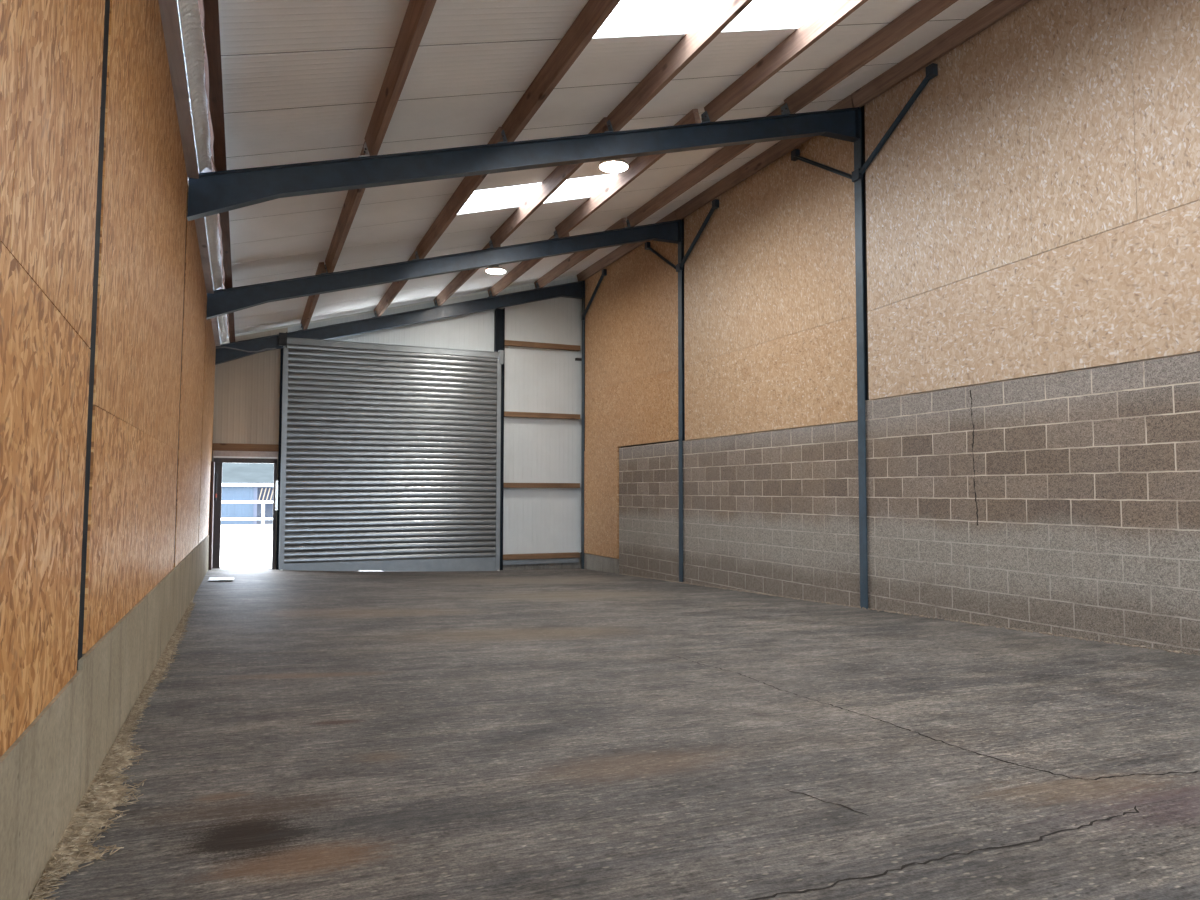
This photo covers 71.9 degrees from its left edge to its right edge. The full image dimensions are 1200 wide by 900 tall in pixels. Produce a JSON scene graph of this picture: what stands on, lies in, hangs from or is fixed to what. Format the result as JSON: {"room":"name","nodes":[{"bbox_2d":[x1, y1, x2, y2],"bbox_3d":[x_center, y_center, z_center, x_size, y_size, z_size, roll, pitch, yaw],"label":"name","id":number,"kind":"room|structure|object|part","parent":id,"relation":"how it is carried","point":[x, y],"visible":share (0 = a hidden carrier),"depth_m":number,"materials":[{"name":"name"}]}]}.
{"room":"farm building","nodes":[
{"label":"farm building","id":0,"kind":"room"},
{"bbox_2d":[0,534,209,899],"bbox_3d":[-2.783,-0.359,4.872,0.363,4.043,22.303,1,-3,-23],"label":"wall","id":1,"kind":"structure","parent":0,"point":[45,774],"depth_m":2.70,"materials":[{"name":"concrete"}]},
{"bbox_2d":[0,241,89,756],"bbox_3d":[-1.029,0.046,1.151,0.026,1.220,3.519,1,-3,-24],"label":"board","id":2,"kind":"object","parent":1,"relation":"on","point":[45,363],"visible":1,"depth_m":2.12,"materials":[{"name":"brown wood"}]},
{"bbox_2d":[0,0,21,250],"bbox_3d":[-0.799,-1.533,0.742,0.034,2.090,2.442,1,-3,-24],"label":"board","id":3,"kind":"object","parent":2,"relation":"on","point":[10,10],"visible":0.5,"depth_m":1.76,"materials":[{"name":"brown wood"}]},
{"bbox_2d":[9,0,104,347],"bbox_3d":[-1.502,-1.432,2.352,0.034,2.132,1.068,1,-3,-24],"label":"board","id":4,"kind":"object","parent":2,"relation":"on","point":[53,225],"visible":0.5,"depth_m":2.25,"materials":[{"name":"brown wood"}]},
{"bbox_2d":[77,0,109,669],"bbox_3d":[-1.808,-0.862,2.836,0.178,3.200,0.140,1,-3,-23],"label":"steel column","id":5,"kind":"structure","parent":1,"relation":"on","point":[107,2],"depth_m":2.86,"materials":[{"name":"grey metal"}]},
{"bbox_2d":[82,406,177,653],"bbox_3d":[-2.643,0.391,4.840,0.024,0.964,4.250,1,-3,-24],"label":"board","id":6,"kind":"object","parent":1,"relation":"on","point":[133,484],"visible":0.86,"depth_m":3.74,"materials":[{"name":"brown wood"}]},
{"bbox_2d":[93,0,169,437],"bbox_3d":[-2.232,-1.261,4.018,0.036,2.309,2.293,1,-3,-24],"label":"board","id":7,"kind":"object","parent":6,"relation":"on","point":[138,71],"visible":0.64,"depth_m":3.70,"materials":[{"name":"brown wood"}]},
{"bbox_2d":[158,0,198,178],"bbox_3d":[-2.620,-2.394,4.971,0.205,0.037,4.252,1,-3,-24],"label":"board","id":8,"kind":"object","parent":7,"relation":"on","point":[169,13],"visible":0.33,"depth_m":5.28,"materials":[{"name":"brown wood"}]},
{"bbox_2d":[177,0,211,172],"bbox_3d":[-2.478,-2.457,5.038,0.118,0.089,4.256,1,-3,-24],"label":"insulation","id":9,"kind":"object","parent":8,"relation":"on","point":[191,28],"visible":1,"depth_m":5.32},
{"bbox_2d":[155,74,181,446],"bbox_3d":[-2.940,-1.188,5.643,0.036,2.294,1.245,1,-3,-24],"label":"board","id":10,"kind":"object","parent":6,"relation":"on","point":[174,143],"visible":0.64,"depth_m":5.56,"materials":[{"name":"brown wood"}]},
{"bbox_2d":[171,147,187,450],"bbox_3d":[-3.335,-1.148,6.548,0.035,2.285,0.722,1,-3,-24],"label":"board","id":11,"kind":"object","parent":6,"relation":"on","point":[184,179],"visible":0.64,"depth_m":6.53,"materials":[{"name":"brown wood"}]},
{"bbox_2d":[174,189,187,559],"bbox_3d":[-3.576,-0.661,6.888,0.178,3.200,0.140,1,-3,-23],"label":"steel column","id":12,"kind":"structure","parent":1,"relation":"on","point":[187,189],"depth_m":6.94,"materials":[{"name":"grey metal"}]},
{"bbox_2d":[174,448,200,566],"bbox_3d":[-4.409,0.592,8.890,0.025,1.104,4.275,1,-3,-24],"label":"board","id":13,"kind":"object","parent":1,"relation":"on","point":[189,466],"visible":0.86,"depth_m":8.24,"materials":[{"name":"brown wood"}]},
{"bbox_2d":[179,205,199,455],"bbox_3d":[-4.001,-1.090,8.078,0.035,2.249,2.320,1,-3,-24],"label":"board","id":14,"kind":"object","parent":13,"relation":"on","point":[192,262],"visible":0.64,"depth_m":7.86,"materials":[{"name":"brown wood"}]},
{"bbox_2d":[188,180,213,293],"bbox_3d":[-4.385,-2.194,9.019,0.205,0.037,4.252,1,-3,-24],"label":"board","id":15,"kind":"object","parent":14,"relation":"on","point":[200,225],"visible":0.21,"depth_m":9.10,"materials":[{"name":"brown wood"}]},
{"bbox_2d":[205,214,221,290],"bbox_3d":[-4.243,-2.256,9.081,0.123,0.089,4.259,1,-3,-24],"label":"insulation","id":16,"kind":"object","parent":15,"relation":"on","point":[211,222],"visible":0.66,"depth_m":9.25},
{"bbox_2d":[193,256,206,459],"bbox_3d":[-4.855,-1.003,10.035,0.035,2.230,1.945,1,-3,-24],"label":"board","id":17,"kind":"object","parent":13,"relation":"on","point":[202,288],"visible":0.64,"depth_m":9.92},
{"bbox_2d":[198,459,210,543],"bbox_3d":[-6.197,0.805,12.989,0.026,1.225,4.400,1,-3,-24],"label":"board","id":18,"kind":"object","parent":1,"relation":"on","point":[205,479],"visible":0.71,"depth_m":12.47,"materials":[{"name":"wood"}]},
{"bbox_2d":[201,306,215,464],"bbox_3d":[-6.182,-0.873,13.079,0.035,2.189,4.400,1,-3,-24],"label":"board","id":19,"kind":"object","parent":18,"relation":"on","point":[210,349],"visible":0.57,"depth_m":12.60,"materials":[{"name":"brown wood"}]},
{"bbox_2d":[211,317,220,345],"bbox_3d":[-6.143,-1.994,13.048,0.205,0.037,4.212,1,-3,-24],"label":"board","id":20,"kind":"object","parent":19,"relation":"on","point":[214,320],"visible":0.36,"depth_m":13.61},
{"bbox_2d":[216,347,276,351],"bbox_3d":[-6.467,-1.847,15.127,1.024,0.119,0.044,1,-3,-23],"label":"cable","id":21,"kind":"object","parent":19,"relation":"attached to","point":[216,347],"visible":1,"depth_m":15.11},
{"bbox_2d":[220,530,271,567],"bbox_3d":[-2.933,2.028,6.811,60.000,1.218,105.000,1,-3,-23],"label":"ground","id":22,"kind":"structure","parent":0,"point":[236,557],"depth_m":22.03,"materials":[{"name":"concrete"}]},
{"bbox_2d":[220,544,271,546],"bbox_3d":[-10.189,2.792,23.893,50.000,0.100,0.150,1,-3,-23],"label":"kerb","id":23,"kind":"object","parent":22,"relation":"on","point":[259,545],"visible":0.17,"depth_m":23.82,"materials":[{"name":"concrete"}]},
{"bbox_2d":[221,501,272,530],"bbox_3d":[-15.316,2.879,35.986,18.000,1.326,0.120,1,-3,-23],"label":"rail fence","id":24,"kind":"object","parent":22,"relation":"on","point":[262,519],"visible":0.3,"depth_m":36.08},
{"bbox_3d":[-15.316,2.998,35.980,18.000,0.095,0.100,1,-3,-23],"label":"rail","id":25,"kind":"part","parent":24,"relation":"part of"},
{"bbox_3d":[-15.315,2.264,36.017,18.000,0.095,0.100,1,-3,-23],"label":"rail","id":26,"kind":"part","parent":24,"relation":"part of","materials":[{"name":"white metal"}]},
{"bbox_3d":[-14.764,2.901,36.219,0.114,1.309,0.120,1,-3,-23],"label":"post","id":27,"kind":"part","parent":24,"relation":"part of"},
{"bbox_2d":[221,458,273,530],"bbox_3d":[-16.393,1.244,41.178,30.400,5.328,9.360,1,-3,-23],"label":"shed","id":28,"kind":"object","parent":22,"relation":"on","point":[240,481],"visible":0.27,"depth_m":36.82,"materials":[{"name":"metal"}]},
{"bbox_3d":[-15.375,2.472,36.889,0.140,1.688,0.130,1,-3,-23],"label":"door post","id":29,"kind":"part","parent":28,"relation":"part of","materials":[{"name":"metal"}]},
{"bbox_2d":[209,277,581,569],"bbox_3d":[-3.819,-0.568,16.667,7.850,6.794,0.220,1,-3,-23],"label":"wall","id":30,"kind":"structure","parent":0,"point":[536,380],"depth_m":17.48,"materials":[{"name":"white metal"}]},
{"bbox_2d":[209,450,277,569],"bbox_3d":[-6.457,1.119,15.033,1.112,2.219,0.690,1,-3,-23],"label":"door","id":31,"kind":"structure","parent":30,"relation":"in","point":[220,457],"depth_m":15.06,"materials":[{"name":"metal"}]},
{"bbox_3d":[-6.017,0.843,15.378,0.045,0.560,0.055,1,-3,-23],"label":"latch plate","id":32,"kind":"part","parent":31,"relation":"part of","materials":[{"name":"silver metal"}]},
{"bbox_2d":[213,443,278,451],"bbox_3d":[-6.554,-0.048,15.315,1.120,0.130,0.118,1,-3,-23],"label":"rail","id":33,"kind":"object","parent":30,"relation":"attached to","point":[216,446],"visible":1,"depth_m":15.26,"materials":[{"name":"brown wood"}]},
{"bbox_2d":[227,275,576,337],"bbox_3d":[-3.792,-2.936,16.731,7.850,2.149,0.040,1,-3,-23],"label":"trim","id":34,"kind":"structure","parent":30,"relation":"attached to","point":[517,286],"depth_m":16.40,"materials":[{"name":"white metal"}]},
{"bbox_2d":[503,558,578,564],"bbox_3d":[-1.252,2.350,17.445,1.695,0.090,0.070,1,-3,-23],"label":"channel","id":35,"kind":"object","parent":30,"relation":"attached to","point":[561,560],"visible":1,"depth_m":17.41,"materials":[{"name":"grey metal"}]},
{"bbox_2d":[503,552,579,559],"bbox_3d":[-1.243,2.238,17.456,1.715,0.105,0.123,1,-3,-23],"label":"rail","id":36,"kind":"object","parent":30,"relation":"attached to","point":[570,554],"visible":1,"depth_m":17.40,"materials":[{"name":"brown wood"}]},
{"bbox_2d":[504,411,579,419],"bbox_3d":[-1.238,-0.733,17.605,1.715,0.105,0.123,1,-3,-23],"label":"rail","id":37,"kind":"object","parent":30,"relation":"attached to","point":[506,413],"visible":1,"depth_m":17.54,"materials":[{"name":"brown wood"}]},
{"bbox_2d":[504,483,579,487],"bbox_3d":[-1.241,0.752,17.530,1.715,0.105,0.123,1,-3,-23],"label":"rail","id":38,"kind":"object","parent":30,"relation":"attached to","point":[506,485],"visible":1,"depth_m":17.47,"materials":[{"name":"brown wood"}]},
{"bbox_2d":[505,340,579,350],"bbox_3d":[-1.236,-2.231,17.680,1.715,0.105,0.123,1,-3,-23],"label":"rail","id":39,"kind":"object","parent":30,"relation":"attached to","point":[507,342],"visible":1,"depth_m":17.62,"materials":[{"name":"brown wood"}]},
{"bbox_2d":[188,0,992,335],"bbox_3d":[0.615,-3.510,6.428,8.000,2.214,22.620,1,-3,-23],"label":"ceiling","id":40,"kind":"structure","parent":0,"point":[302,80],"depth_m":7.75,"materials":[{"name":"white metal"}]},
{"bbox_2d":[217,289,226,343],"bbox_3d":[-6.001,-2.057,13.110,0.119,0.090,4.216,1,-3,-24],"label":"insulation","id":41,"kind":"object","parent":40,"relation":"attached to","point":[221,323],"visible":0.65,"depth_m":13.77},
{"bbox_2d":[486,265,505,273],"bbox_3d":[-1.880,-3.267,14.917,0.356,0.115,0.356,1,-3,-23],"label":"lamp","id":42,"kind":"object","parent":40,"relation":"hanging from","point":[494,269],"visible":0.98,"depth_m":14.84,"materials":[{"name":"white plastic"}]},
{"bbox_2d":[599,159,627,172],"bbox_3d":[0.169,-3.507,10.121,0.356,0.115,0.356,1,-3,-23],"label":"lamp","id":43,"kind":"object","parent":40,"relation":"hanging from","point":[615,165],"visible":0.94,"depth_m":10.06,"materials":[{"name":"white"}]},
{"bbox_2d":[44,567,1199,899],"bbox_3d":[0.545,1.577,6.190,7.900,0.820,22.700,1,-3,-23],"label":"floor","id":44,"kind":"structure","parent":0,"point":[576,733],"depth_m":3.58,"materials":[{"name":"concrete"}]},
{"bbox_2d":[29,597,196,899],"bbox_3d":[-2.826,1.402,5.474,0.184,0.259,9.401,1,-3,-24],"label":"straw","id":45,"kind":"object","parent":44,"relation":"on","point":[94,810],"visible":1,"depth_m":2.84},
{"bbox_2d":[208,577,233,580],"bbox_3d":[-5.663,1.932,12.361,0.341,0.048,0.631,1,-3,-23],"label":"plastic sheet","id":46,"kind":"object","parent":44,"relation":"on","point":[210,578],"visible":1,"depth_m":12.33,"materials":[{"name":"white plastic"}]},
{"bbox_2d":[276,348,282,569],"bbox_3d":[-5.981,0.164,15.495,0.085,4.167,0.140,1,-3,-23],"label":"steel column","id":47,"kind":"structure","parent":44,"relation":"on","point":[281,354],"depth_m":15.47,"materials":[{"name":"grey metal"}]},
{"bbox_2d":[279,332,503,570],"bbox_3d":[-3.977,0.139,16.081,4.320,4.577,0.160,1,-3,-23],"label":"roller shutter","id":48,"kind":"object","parent":44,"relation":"on","point":[391,454],"visible":1,"depth_m":16.06,"materials":[{"name":"grey metal"}]},
{"bbox_3d":[-5.861,0.137,15.322,0.090,4.195,0.085,1,-3,-23],"label":"guide rail","id":49,"kind":"part","parent":48,"relation":"part of","materials":[{"name":"grey metal"}]},
{"bbox_3d":[-3.938,-1.994,16.217,4.170,0.127,0.055,1,-3,-23],"label":"head plate","id":50,"kind":"part","parent":48,"relation":"part of","materials":[{"name":"grey metal"}]},
{"bbox_3d":[-2.089,0.299,16.916,0.085,4.347,0.085,1,-3,-23],"label":"guide rail","id":51,"kind":"part","parent":48,"relation":"part of","materials":[{"name":"grey metal"}]},
{"bbox_2d":[494,308,504,569],"bbox_3d":[-2.103,-0.238,17.163,0.192,5.468,0.100,1,-3,-23],"label":"steel column","id":52,"kind":"structure","parent":44,"relation":"on","point":[499,324],"depth_m":17.21,"materials":[{"name":"grey metal"}]},
{"bbox_2d":[581,281,584,568],"bbox_3d":[-0.336,-0.561,17.825,0.089,6.207,0.120,1,-3,-23],"label":"steel column","id":53,"kind":"structure","parent":44,"relation":"on","point":[583,299],"depth_m":17.80,"materials":[{"name":"grey metal"}]},
{"bbox_2d":[215,280,583,364],"bbox_3d":[-3.687,-2.612,16.503,7.192,2.270,0.150,1,-3,-23],"label":"rafter","id":54,"kind":"object","parent":53,"relation":"attached to","point":[574,289],"visible":0.99,"depth_m":16.41,"materials":[{"name":"blue paint"}]},
{"bbox_3d":[-0.385,-3.480,17.949,0.020,0.360,0.120,1,-3,-23],"label":"plate","id":55,"kind":"part","parent":54,"relation":"part of","materials":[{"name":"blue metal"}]},
{"bbox_2d":[581,269,606,320],"bbox_3d":[-0.142,-3.244,17.366,0.078,0.820,1.240,1,-3,-23],"label":"knee brace","id":56,"kind":"object","parent":53,"relation":"attached to","point":[604,271],"visible":1,"depth_m":17.29,"materials":[{"name":"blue metal"}]},
{"bbox_3d":[0.085,-3.619,16.861,0.070,0.120,0.100,1,-3,-23],"label":"plate","id":57,"kind":"part","parent":56,"relation":"part of","materials":[{"name":"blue metal"}]},
{"bbox_2d":[678,220,684,581],"bbox_3d":[1.373,-0.835,13.807,0.089,6.057,0.120,1,-3,-23],"label":"steel column","id":58,"kind":"structure","parent":44,"relation":"on","point":[681,368],"depth_m":13.81,"materials":[{"name":"grey metal"}]},
{"bbox_2d":[206,220,680,318],"bbox_3d":[-1.959,-2.811,12.489,7.151,2.270,0.150,1,-3,-23],"label":"rafter","id":59,"kind":"object","parent":58,"relation":"attached to","point":[229,300],"visible":0.99,"depth_m":12.23,"materials":[{"name":"blue paint"}]},
{"bbox_2d":[211,156,232,288],"bbox_3d":[-4.153,-2.356,9.130,0.132,0.175,4.400,1,-3,-23],"label":"purlin","id":60,"kind":"object","parent":59,"relation":"on","point":[223,218],"visible":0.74,"depth_m":9.26,"materials":[{"name":"brown wood"}]},
{"bbox_2d":[222,280,234,342],"bbox_3d":[-5.930,-2.145,13.243,0.132,0.175,4.530,1,-3,-23],"label":"purlin","id":61,"kind":"object","parent":59,"relation":"on","point":[230,317],"visible":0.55,"depth_m":13.77,"materials":[{"name":"brown wood"}]},
{"bbox_2d":[301,262,326,329],"bbox_3d":[-4.791,-2.458,13.743,0.111,0.192,4.530,1,-3,-23],"label":"purlin","id":62,"kind":"structure","parent":59,"relation":"attached to","point":[312,300],"depth_m":13.82,"materials":[{"name":"brown wood"}]},
{"bbox_2d":[374,249,415,316],"bbox_3d":[-3.543,-2.792,14.290,0.111,0.192,4.530,1,-3,-23],"label":"purlin","id":63,"kind":"structure","parent":59,"relation":"attached to","point":[394,289],"depth_m":14.66,"materials":[{"name":"brown wood"}]},
{"bbox_2d":[416,127,502,258],"bbox_3d":[-1.800,-2.994,10.162,0.111,0.192,4.400,1,-3,-23],"label":"purlin","id":64,"kind":"structure","parent":59,"relation":"attached to","point":[466,188],"depth_m":10.15,"materials":[{"name":"brown wood"}]},
{"bbox_2d":[434,243,500,305],"bbox_3d":[-2.456,-3.083,14.766,0.111,0.192,4.530,1,-3,-23],"label":"purlin","id":65,"kind":"structure","parent":59,"relation":"attached to","point":[462,277],"depth_m":15.22,"materials":[{"name":"brown wood"}]},
{"bbox_2d":[488,233,568,296],"bbox_3d":[-1.415,-3.361,15.222,0.111,0.192,4.530,1,-3,-23],"label":"purlin","id":66,"kind":"structure","parent":59,"relation":"attached to","point":[521,268],"depth_m":15.68,"materials":[{"name":"brown wood"}]},
{"bbox_2d":[490,117,608,247],"bbox_3d":[-0.768,-3.270,10.614,0.111,0.192,4.400,1,-3,-23],"label":"purlin","id":67,"kind":"structure","parent":59,"relation":"attached to","point":[559,175],"depth_m":10.61,"materials":[{"name":"brown wood"}]},
{"bbox_2d":[534,218,627,287],"bbox_3d":[-0.476,-3.613,15.634,0.111,0.192,4.530,1,-3,-23],"label":"purlin","id":68,"kind":"structure","parent":59,"relation":"attached to","point":[575,258],"depth_m":15.89,"materials":[{"name":"brown wood"}]},
{"bbox_2d":[577,210,676,280],"bbox_3d":[0.422,-3.854,16.027,0.111,0.192,4.530,1,-3,-23],"label":"purlin","id":69,"kind":"structure","parent":59,"relation":"attached to","point":[622,250],"depth_m":16.36,"materials":[{"name":"brown wood"}]},
{"bbox_3d":[1.324,-3.679,13.927,0.020,0.360,0.120,1,-3,-23],"label":"plate","id":70,"kind":"part","parent":59,"relation":"part of","materials":[{"name":"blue metal"}]},
{"bbox_2d":[645,242,678,271],"bbox_3d":[1.083,-3.387,14.485,0.078,0.820,1.240,1,-3,-23],"label":"knee brace","id":71,"kind":"object","parent":58,"relation":"attached to","point":[647,244],"visible":0.98,"depth_m":14.53,"materials":[{"name":"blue metal"}]},
{"bbox_3d":[0.864,-3.710,15.028,0.070,0.120,0.100,1,-3,-23],"label":"plate","id":72,"kind":"part","parent":71,"relation":"part of","materials":[{"name":"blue metal"}]},
{"bbox_2d":[678,199,718,270],"bbox_3d":[1.567,-3.443,13.345,0.078,0.820,1.240,1,-3,-23],"label":"knee brace","id":73,"kind":"object","parent":58,"relation":"attached to","point":[715,203],"visible":1,"depth_m":13.25,"materials":[{"name":"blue metal"}]},
{"bbox_3d":[1.794,-3.818,12.839,0.070,0.120,0.100,1,-3,-23],"label":"plate","id":74,"kind":"part","parent":73,"relation":"part of","materials":[{"name":"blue metal"}]},
{"bbox_2d":[854,108,867,608],"bbox_3d":[3.100,-1.112,9.747,0.089,5.905,0.120,1,-3,-23],"label":"steel column","id":75,"kind":"structure","parent":44,"relation":"on","point":[858,145],"depth_m":9.73,"materials":[{"name":"grey metal"}]},
{"bbox_2d":[187,103,859,220],"bbox_3d":[-0.213,-3.011,8.434,7.109,2.270,0.150,1,-3,-23],"label":"rafter","id":76,"kind":"object","parent":75,"relation":"attached to","point":[216,192],"visible":0.99,"depth_m":8.06,"materials":[{"name":"blue paint"}]},
{"bbox_2d":[197,0,226,170],"bbox_3d":[-2.402,-2.564,5.077,0.132,0.175,4.400,1,-3,-23],"label":"purlin","id":77,"kind":"object","parent":76,"relation":"on","point":[208,9],"visible":0.94,"depth_m":5.54,"materials":[{"name":"brown wood"}]},
{"bbox_2d":[325,141,364,272],"bbox_3d":[-2.970,-2.680,9.650,0.111,0.192,4.400,1,-3,-23],"label":"purlin","id":78,"kind":"structure","parent":76,"relation":"attached to","point":[353,198],"depth_m":9.71,"materials":[{"name":"brown wood"}]},
{"bbox_2d":[364,0,436,155],"bbox_3d":[-1.252,-2.879,5.582,0.111,0.192,4.400,1,-3,-23],"label":"purlin","id":79,"kind":"structure","parent":76,"relation":"attached to","point":[418,13],"depth_m":6.10,"materials":[{"name":"brown wood"}]},
{"bbox_2d":[502,0,620,141],"bbox_3d":[-0.055,-3.200,6.106,0.111,0.192,4.400,1,-3,-23],"label":"purlin","id":80,"kind":"structure","parent":76,"relation":"attached to","point":[594,13],"depth_m":6.70,"materials":[{"name":"brown wood"}]},
{"bbox_2d":[555,109,700,237],"bbox_3d":[0.199,-3.529,11.038,0.111,0.192,4.400,1,-3,-23],"label":"purlin","id":81,"kind":"structure","parent":76,"relation":"attached to","point":[639,164],"depth_m":11.02,"materials":[{"name":"brown wood"}]},
{"bbox_2d":[607,0,752,131],"bbox_3d":[0.986,-3.478,6.562,0.111,0.192,4.400,1,-3,-23],"label":"purlin","id":82,"kind":"structure","parent":76,"relation":"attached to","point":[722,13],"depth_m":7.22,"materials":[{"name":"brown wood"}]},
{"bbox_2d":[627,103,784,226],"bbox_3d":[1.350,-3.837,11.542,0.111,0.192,4.400,1,-3,-23],"label":"purlin","id":83,"kind":"structure","parent":76,"relation":"attached to","point":[724,155],"depth_m":11.65,"materials":[{"name":"brown wood"}]},
{"bbox_2d":[675,95,853,219],"bbox_3d":[2.174,-4.058,11.903,0.111,0.192,4.400,1,-3,-23],"label":"purlin","id":84,"kind":"structure","parent":76,"relation":"attached to","point":[782,147],"depth_m":11.95,"materials":[{"name":"brown wood"}]},
{"bbox_2d":[704,0,867,121],"bbox_3d":[2.045,-3.762,7.027,0.111,0.192,4.400,1,-3,-23],"label":"purlin","id":85,"kind":"structure","parent":76,"relation":"attached to","point":[833,12],"depth_m":7.74,"materials":[{"name":"brown wood"}]},
{"bbox_3d":[3.051,-3.881,9.864,0.020,0.360,0.120,1,-3,-23],"label":"plate","id":86,"kind":"part","parent":76,"relation":"part of","materials":[{"name":"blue metal"}]},
{"bbox_2d":[784,0,957,113],"bbox_3d":[3.012,-4.021,7.450,0.111,0.192,4.400,1,-3,-23],"label":"purlin","id":87,"kind":"structure","parent":76,"relation":"attached to","point":[923,11],"depth_m":8.21,"materials":[{"name":"brown wood"}]},
{"bbox_2d":[851,0,1030,107],"bbox_3d":[3.901,-4.259,7.840,0.111,0.192,4.400,1,-3,-23],"label":"purlin","id":88,"kind":"structure","parent":76,"relation":"attached to","point":[991,13],"depth_m":8.64,"materials":[{"name":"brown wood"}]},
{"bbox_2d":[791,149,857,181],"bbox_3d":[2.810,-3.588,10.421,0.078,0.820,1.240,1,-3,-23],"label":"knee brace","id":89,"kind":"object","parent":75,"relation":"attached to","point":[795,154],"visible":0.98,"depth_m":10.48,"materials":[{"name":"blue metal"}]},
{"bbox_3d":[2.591,-3.911,10.964,0.070,0.120,0.100,1,-3,-23],"label":"plate","id":90,"kind":"part","parent":89,"relation":"part of","materials":[{"name":"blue metal"}]},
{"bbox_3d":[3.048,-3.265,9.866,0.058,0.120,0.062,1,-3,-23],"label":"plate","id":91,"kind":"part","parent":89,"relation":"part of","materials":[{"name":"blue metal"}]},
{"bbox_2d":[855,63,937,179],"bbox_3d":[3.294,-3.644,9.281,0.078,0.820,1.240,1,-3,-23],"label":"knee brace","id":92,"kind":"object","parent":75,"relation":"attached to","point":[932,69],"visible":1,"depth_m":9.18,"materials":[{"name":"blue metal"}]},
{"bbox_3d":[3.072,-3.268,9.809,0.058,0.120,0.062,1,-3,-23],"label":"plate","id":93,"kind":"part","parent":92,"relation":"part of","materials":[{"name":"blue metal"}]},
{"bbox_3d":[3.521,-4.020,8.776,0.070,0.120,0.100,1,-3,-23],"label":"plate","id":94,"kind":"part","parent":92,"relation":"part of","materials":[{"name":"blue metal"}]},
{"bbox_2d":[621,574,1199,655],"bbox_3d":[2.584,1.920,10.620,0.120,0.406,11.300,1,-3,-23],"label":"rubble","id":95,"kind":"object","parent":44,"relation":"on","point":[898,612],"visible":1,"depth_m":8.54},
{"bbox_2d":[580,106,1199,653],"bbox_3d":[4.022,-1.104,7.800,0.210,6.800,22.300,1,-3,-23],"label":"wall","id":96,"kind":"structure","parent":0,"point":[1066,503],"depth_m":8.20,"materials":[{"name":"grey concrete"}]},
{"bbox_2d":[584,447,620,558],"bbox_3d":[0.032,1.065,16.885,0.067,2.175,1.740,1,-3,-23],"label":"board","id":97,"kind":"object","parent":96,"relation":"on","point":[601,466],"visible":1,"depth_m":16.78,"materials":[{"name":"brown wood"}]},
{"bbox_2d":[585,369,677,450],"bbox_3d":[0.527,-0.709,15.824,0.057,1.257,4.240,1,-3,-23],"label":"board","id":98,"kind":"object","parent":96,"relation":"on","point":[644,410],"visible":0.86,"depth_m":15.50,"materials":[{"name":"brown wood"}]},
{"bbox_2d":[585,240,677,391],"bbox_3d":[0.530,-2.619,15.919,0.057,2.679,4.240,1,-3,-23],"label":"board","id":99,"kind":"object","parent":98,"relation":"on","point":[631,320],"visible":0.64,"depth_m":15.61,"materials":[{"name":"beige wood"}]},
{"bbox_2d":[685,316,857,439],"bbox_3d":[2.256,-0.882,11.754,0.057,1.254,4.240,1,-3,-23],"label":"board","id":100,"kind":"object","parent":96,"relation":"on","point":[808,377],"visible":0.86,"depth_m":11.28,"materials":[{"name":"brown wood"}]},
{"bbox_2d":[684,136,855,365],"bbox_3d":[2.259,-2.827,11.851,0.057,2.666,4.240,1,-3,-23],"label":"board","id":101,"kind":"object","parent":100,"relation":"on","point":[775,259],"visible":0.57,"depth_m":11.43,"materials":[{"name":"beige wood"}]},
{"bbox_2d":[868,200,1199,399],"bbox_3d":[4.527,-1.375,6.420,0.057,1.265,7.037,1,-3,-23],"label":"board","id":102,"kind":"object","parent":96,"relation":"on","point":[1130,292],"visible":1,"depth_m":7.41,"materials":[{"name":"beige wood"}]},
{"bbox_2d":[864,4,1032,311],"bbox_3d":[3.588,-2.990,8.725,0.057,2.649,2.212,1,-3,-23],"label":"board","id":103,"kind":"object","parent":102,"relation":"on","point":[948,193],"visible":0.75,"depth_m":8.52,"materials":[{"name":"beige wood"}]},
{"bbox_2d":[1026,0,1137,255],"bbox_3d":[4.212,-3.101,7.258,0.057,2.574,0.977,1,-3,-23],"label":"board","id":104,"kind":"object","parent":102,"relation":"on","point":[1082,131],"visible":1,"depth_m":7.22,"materials":[{"name":"beige wood"}]},
{"bbox_2d":[1130,0,1199,220],"bbox_3d":[5.154,-3.227,5.041,0.057,2.542,3.842,1,-3,-23],"label":"board","id":105,"kind":"object","parent":102,"relation":"on","point":[1165,33],"visible":1,"depth_m":6.54,"materials":[{"name":"beige wood"}]}
]}

